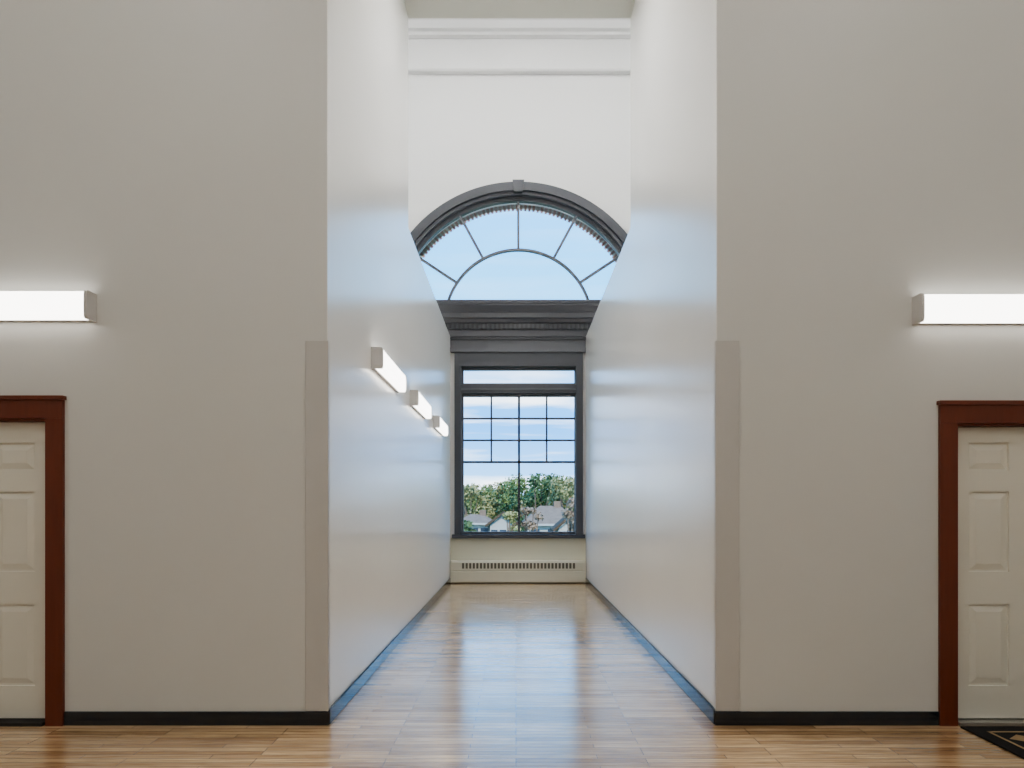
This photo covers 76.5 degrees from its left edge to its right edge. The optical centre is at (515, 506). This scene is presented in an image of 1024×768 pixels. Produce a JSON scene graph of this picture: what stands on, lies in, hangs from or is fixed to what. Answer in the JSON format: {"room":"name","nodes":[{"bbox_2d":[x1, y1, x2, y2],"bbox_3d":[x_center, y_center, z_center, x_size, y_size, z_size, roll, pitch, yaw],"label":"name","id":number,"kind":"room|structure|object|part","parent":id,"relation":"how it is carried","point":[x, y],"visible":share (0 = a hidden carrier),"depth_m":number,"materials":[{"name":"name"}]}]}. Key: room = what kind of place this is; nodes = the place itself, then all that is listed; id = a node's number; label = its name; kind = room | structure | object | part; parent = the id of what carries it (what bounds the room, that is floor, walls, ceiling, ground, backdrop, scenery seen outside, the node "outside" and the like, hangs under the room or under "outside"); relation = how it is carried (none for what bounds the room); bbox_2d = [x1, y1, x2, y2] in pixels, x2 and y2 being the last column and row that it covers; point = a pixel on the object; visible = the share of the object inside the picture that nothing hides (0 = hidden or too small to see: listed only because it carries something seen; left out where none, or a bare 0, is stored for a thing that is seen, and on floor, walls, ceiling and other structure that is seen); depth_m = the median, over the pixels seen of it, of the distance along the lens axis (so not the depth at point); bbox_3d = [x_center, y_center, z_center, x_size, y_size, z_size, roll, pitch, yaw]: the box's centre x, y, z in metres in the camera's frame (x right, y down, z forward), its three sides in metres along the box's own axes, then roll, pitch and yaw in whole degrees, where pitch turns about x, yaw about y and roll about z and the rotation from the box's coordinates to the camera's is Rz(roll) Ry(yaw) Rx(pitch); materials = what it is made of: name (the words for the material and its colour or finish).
{"room":"apartment building hallway","nodes":[
{"label":"apartment building hallway","id":0,"kind":"room"},
{"bbox_2d":[0,0,47,394],"bbox_3d":[-3.583,-3.154,4.442,0.914,5.120,0.200,0,0,0],"label":"wall","id":1,"kind":"structure","parent":0,"point":[23,23],"depth_m":4.34,"materials":[{"name":"beige paint"}]},
{"bbox_2d":[48,0,326,710],"bbox_3d":[-2.195,-2.129,4.442,1.863,7.170,0.200,0,0,0],"label":"wall","id":2,"kind":"structure","parent":0,"point":[187,139],"depth_m":4.34,"materials":[{"name":"paint"}]},
{"bbox_2d":[0,395,66,725],"bbox_3d":[-3.583,0.358,4.418,1.162,2.195,0.228,0,0,0],"label":"door","id":3,"kind":"structure","parent":2,"relation":"in","point":[32,427],"depth_m":4.39,"materials":[{"name":"beige paint"}]},
{"bbox_2d":[0,290,96,321],"bbox_3d":[-3.410,-1.327,4.290,1.220,0.185,0.105,0,0,0],"label":"wall light","id":4,"kind":"object","parent":2,"relation":"attached to","point":[15,306],"visible":1,"depth_m":4.24,"materials":[{"name":"white plastic"}]},
{"bbox_2d":[64,711,328,725],"bbox_3d":[-2.129,1.410,4.335,1.764,0.092,0.015,0,0,0],"label":"baseboard","id":5,"kind":"structure","parent":2,"relation":"attached to","point":[71,718],"depth_m":4.33,"materials":[{"name":"black plastic"}]},
{"bbox_2d":[305,341,329,710],"bbox_3d":[-1.327,0.126,4.351,0.153,2.470,0.042,0,0,0],"label":"guard","id":6,"kind":"object","parent":2,"relation":"attached to","point":[317,353],"visible":1,"depth_m":4.33,"materials":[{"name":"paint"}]},
{"bbox_2d":[327,0,450,705],"bbox_3d":[-3.229,-2.129,8.426,3.941,7.170,8.168,0,0,0],"label":"wall","id":7,"kind":"structure","parent":0,"point":[390,469],"depth_m":5.91,"materials":[{"name":"paint"}]},
{"bbox_2d":[371,347,406,392],"bbox_3d":[-1.206,-1.296,6.250,0.105,0.185,1.220,0,0,0],"label":"wall light","id":8,"kind":"object","parent":7,"relation":"attached to","point":[382,364],"visible":1,"depth_m":5.98,"materials":[{"name":"white plastic"}]},
{"bbox_2d":[329,578,450,724],"bbox_3d":[-1.250,1.403,8.346,0.018,0.107,8.008,0,0,0],"label":"baseboard","id":9,"kind":"structure","parent":7,"relation":"attached to","point":[351,691],"depth_m":5.78,"materials":[{"name":"black plastic"}]},
{"bbox_2d":[410,390,431,418],"bbox_3d":[-1.206,-1.296,8.310,0.105,0.185,1.220,0,0,0],"label":"wall light","id":10,"kind":"object","parent":7,"relation":"attached to","point":[418,403],"visible":1,"depth_m":7.99,"materials":[{"name":"white plastic"}]},
{"bbox_2d":[433,415,447,435],"bbox_3d":[-1.206,-1.296,10.470,0.105,0.185,1.220,0,0,0],"label":"wall light","id":11,"kind":"object","parent":7,"relation":"attached to","point":[439,425],"visible":1,"depth_m":10.12,"materials":[{"name":"white plastic"}]},
{"bbox_2d":[0,583,1023,767],"bbox_3d":[0.000,1.556,3.455,10.400,0.200,18.910,0,0,0],"label":"floor","id":12,"kind":"structure","parent":0,"point":[492,675],"depth_m":4.27,"materials":[{"name":"brown wood"}]},
{"bbox_2d":[450,560,585,582],"bbox_3d":[0.040,1.239,12.422,2.578,0.434,0.133,0,0,0],"label":"baseboard heater","id":13,"kind":"object","parent":12,"relation":"on","point":[461,571],"visible":0.99,"depth_m":12.36,"materials":[{"name":"metal"}]},
{"bbox_2d":[960,726,1023,758],"bbox_3d":[3.690,1.449,3.667,1.520,0.014,1.235,0,0,0],"label":"door mat","id":14,"kind":"object","parent":12,"relation":"on","point":[1010,739],"visible":1,"depth_m":4.11,"materials":[{"name":"black fabric"}]},
{"bbox_2d":[404,0,634,17],"bbox_3d":[0.000,-5.814,0.800,10.400,0.200,13.600,0,0,0],"label":"ceiling","id":15,"kind":"structure","parent":0,"point":[415,8],"depth_m":7.45,"materials":[{"name":"paint"}]},
{"bbox_2d":[408,18,630,559],"bbox_3d":[0.000,-4.019,12.420,10.400,10.950,0.980,0,0,0],"label":"wall","id":16,"kind":"structure","parent":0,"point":[569,132],"depth_m":12.51,"materials":[{"name":"paint"}]},
{"bbox_2d":[450,337,585,537],"bbox_3d":[0.040,-1.324,12.530,2.594,3.840,0.280,0,0,0],"label":"window","id":17,"kind":"structure","parent":16,"relation":"attached to","point":[470,353],"depth_m":12.44,"materials":[{"name":"grey paint"}]},
{"bbox_3d":[0.040,1.026,12.500,2.596,0.860,0.020,0,0,0],"label":"trim window apron","id":18,"kind":"part","parent":16,"relation":"part of","materials":[{"name":"beige paint"}]},
{"bbox_2d":[419,205,617,262],"bbox_3d":[0.045,-4.864,12.930,5.240,2.620,0.040,0,0,0],"label":"arch","id":19,"kind":"object","parent":16,"relation":"attached to","point":[529,208],"visible":0.26,"depth_m":12.91,"materials":[{"name":"wood"}]},
{"bbox_2d":[410,180,627,299],"bbox_3d":[0.045,-4.894,12.512,5.320,2.680,0.275,0,0,0],"label":"window","id":20,"kind":"structure","parent":16,"relation":"attached to","point":[517,191],"depth_m":12.47,"materials":[{"name":"grey paint"}]},
{"bbox_2d":[586,0,716,706],"bbox_3d":[3.269,-2.129,8.426,3.861,7.170,8.168,0,0,0],"label":"wall","id":21,"kind":"structure","parent":0,"point":[651,336],"depth_m":5.98,"materials":[{"name":"paint"}]},
{"bbox_2d":[586,578,714,724],"bbox_3d":[1.330,1.403,8.346,0.018,0.107,8.008,0,0,0],"label":"baseboard","id":22,"kind":"structure","parent":21,"relation":"attached to","point":[702,703],"depth_m":5.74,"materials":[{"name":"black plastic"}]},
{"bbox_2d":[717,0,954,710],"bbox_3d":[2.138,-2.129,4.442,1.590,7.170,0.200,0,0,0],"label":"wall","id":23,"kind":"structure","parent":0,"point":[836,118],"depth_m":4.34,"materials":[{"name":"paint"}]},
{"bbox_2d":[714,341,738,710],"bbox_3d":[1.409,0.126,4.351,0.161,2.470,0.042,0,0,0],"label":"guard","id":24,"kind":"object","parent":23,"relation":"attached to","point":[726,353],"visible":1,"depth_m":4.33,"materials":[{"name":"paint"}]},
{"bbox_2d":[715,711,938,725],"bbox_3d":[2.072,1.410,4.335,1.491,0.092,0.015,0,0,0],"label":"baseboard","id":25,"kind":"structure","parent":23,"relation":"attached to","point":[722,718],"depth_m":4.33,"materials":[{"name":"black plastic"}]},
{"bbox_2d":[912,293,1023,324],"bbox_3d":[3.255,-1.306,4.290,1.220,0.185,0.105,0,0,0],"label":"wall light","id":26,"kind":"object","parent":23,"relation":"attached to","point":[927,309],"visible":1,"depth_m":4.24,"materials":[{"name":"white plastic"}]},
{"bbox_2d":[937,400,1023,725],"bbox_3d":[3.392,0.375,4.418,1.165,2.162,0.228,0,0,0],"label":"door","id":27,"kind":"structure","parent":23,"relation":"in","point":[981,442],"depth_m":4.39,"materials":[{"name":"beige paint"}]},
{"bbox_2d":[955,0,1023,399],"bbox_3d":[3.392,-3.138,4.442,0.917,5.153,0.200,0,0,0],"label":"wall","id":28,"kind":"structure","parent":0,"point":[989,34],"depth_m":4.34,"materials":[{"name":"beige paint"}]},
{"label":"outside","id":29,"kind":"structure","parent":0,"visible":0},
{"bbox_3d":[0.000,8.106,218.000,500.000,0.300,404.000,0,0,0],"label":"ground","id":30,"kind":"structure","parent":29,"visible":0},
{"bbox_2d":[464,520,475,530],"bbox_3d":[-2.707,4.322,35.925,1.737,7.267,1.917,0,0,0],"label":"tree","id":31,"kind":"object","parent":30,"relation":"on","point":[468,525],"visible":0.14,"depth_m":35.60,"materials":[{"name":"green plant"}]},
{"bbox_2d":[464,500,479,513],"bbox_3d":[-7.216,2.593,75.066,7.010,10.726,6.584,0,0,0],"label":"tree","id":32,"kind":"object","parent":30,"relation":"on","point":[467,500],"visible":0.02,"depth_m":74.50,"materials":[{"name":"green plant"}]},
{"bbox_2d":[464,510,493,530],"bbox_3d":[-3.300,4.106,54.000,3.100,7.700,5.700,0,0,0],"label":"house","id":33,"kind":"structure","parent":30,"relation":"on","point":[480,520],"depth_m":51.93,"materials":[{"name":"beige"}]},
{"bbox_2d":[464,483,495,517],"bbox_3d":[-4.830,2.708,69.707,5.318,10.495,4.590,0,0,0],"label":"tree","id":34,"kind":"object","parent":30,"relation":"on","point":[475,492],"visible":0.28,"depth_m":69.45,"materials":[{"name":"green plant"}]},
{"bbox_2d":[466,484,498,515],"bbox_3d":[-3.672,2.588,77.553,6.568,10.737,5.707,0,0,0],"label":"tree","id":35,"kind":"object","parent":30,"relation":"on","point":[487,488],"visible":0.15,"depth_m":76.62,"materials":[{"name":"green plant"}]},
{"bbox_2d":[477,480,525,518],"bbox_3d":[-1.561,2.440,74.121,6.151,11.031,5.993,0,0,0],"label":"tree","id":36,"kind":"object","parent":30,"relation":"on","point":[494,502],"visible":0.21,"depth_m":73.59,"materials":[{"name":"green plant"}]},
{"bbox_2d":[479,486,523,517],"bbox_3d":[-1.770,2.124,112.181,11.899,11.664,10.412,0,0,0],"label":"tree","id":37,"kind":"object","parent":30,"relation":"on","point":[480,486],"visible":0.03,"depth_m":112.23,"materials":[{"name":"green plant"}]},
{"bbox_2d":[485,511,520,530],"bbox_3d":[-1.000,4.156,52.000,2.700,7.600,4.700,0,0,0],"label":"house","id":38,"kind":"structure","parent":30,"relation":"on","point":[499,524],"depth_m":50.00,"materials":[{"name":"white"}]},
{"bbox_2d":[502,511,520,530],"bbox_3d":[-0.298,4.091,35.941,1.302,7.730,1.394,0,0,16],"label":"tree","id":39,"kind":"object","parent":30,"relation":"on","point":[510,515],"visible":0.29,"depth_m":35.83,"materials":[{"name":"green plant"}]},
{"bbox_2d":[492,473,545,528],"bbox_3d":[0.643,2.177,70.120,6.730,11.559,5.311,0,0,0],"label":"tree","id":40,"kind":"object","parent":30,"relation":"on","point":[514,482],"visible":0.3,"depth_m":69.65,"materials":[{"name":"green plant"}]},
{"bbox_2d":[520,507,543,530],"bbox_3d":[0.838,3.963,37.921,1.385,7.986,1.678,0,0,28],"label":"tree","id":41,"kind":"object","parent":30,"relation":"on","point":[525,511],"visible":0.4,"depth_m":37.86,"materials":[{"name":"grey plant"}]},
{"bbox_2d":[506,473,567,530],"bbox_3d":[2.019,2.213,65.629,6.294,11.485,5.677,0,0,33],"label":"tree","id":42,"kind":"object","parent":30,"relation":"on","point":[531,499],"visible":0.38,"depth_m":65.45,"materials":[{"name":"green plant"}]},
{"bbox_2d":[512,487,572,520],"bbox_3d":[4.190,2.042,109.675,12.196,11.827,11.588,0,0,0],"label":"tree","id":43,"kind":"object","parent":30,"relation":"on","point":[546,487],"visible":0.02,"depth_m":106.71,"materials":[{"name":"green plant"}]},
{"bbox_2d":[521,501,564,530],"bbox_3d":[2.600,3.756,50.000,4.300,8.400,6.700,0,0,0],"label":"house","id":44,"kind":"structure","parent":30,"relation":"on","point":[552,515],"depth_m":48.04,"materials":[{"name":"beige"}]},
{"bbox_2d":[530,474,570,511],"bbox_3d":[3.806,2.172,70.017,5.029,11.568,7.192,0,0,-17],"label":"tree","id":45,"kind":"object","parent":30,"relation":"on","point":[546,492],"visible":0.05,"depth_m":68.76,"materials":[{"name":"green plant"}]},
{"bbox_2d":[547,475,573,511],"bbox_3d":[4.533,2.444,62.358,4.553,11.025,5.301,0,0,35],"label":"tree","id":46,"kind":"object","parent":30,"relation":"on","point":[560,491],"visible":0.35,"depth_m":61.20,"materials":[{"name":"green plant"}]},
{"bbox_2d":[550,517,573,530],"bbox_3d":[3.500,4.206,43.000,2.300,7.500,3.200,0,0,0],"label":"house","id":47,"kind":"structure","parent":30,"relation":"on","point":[562,522],"depth_m":41.75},
{"bbox_2d":[561,498,573,530],"bbox_3d":[3.179,3.703,36.110,1.388,8.507,1.578,0,0,15],"label":"tree","id":48,"kind":"object","parent":30,"relation":"on","point":[567,514],"visible":0.28,"depth_m":35.73,"materials":[{"name":"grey plant"}]}
]}

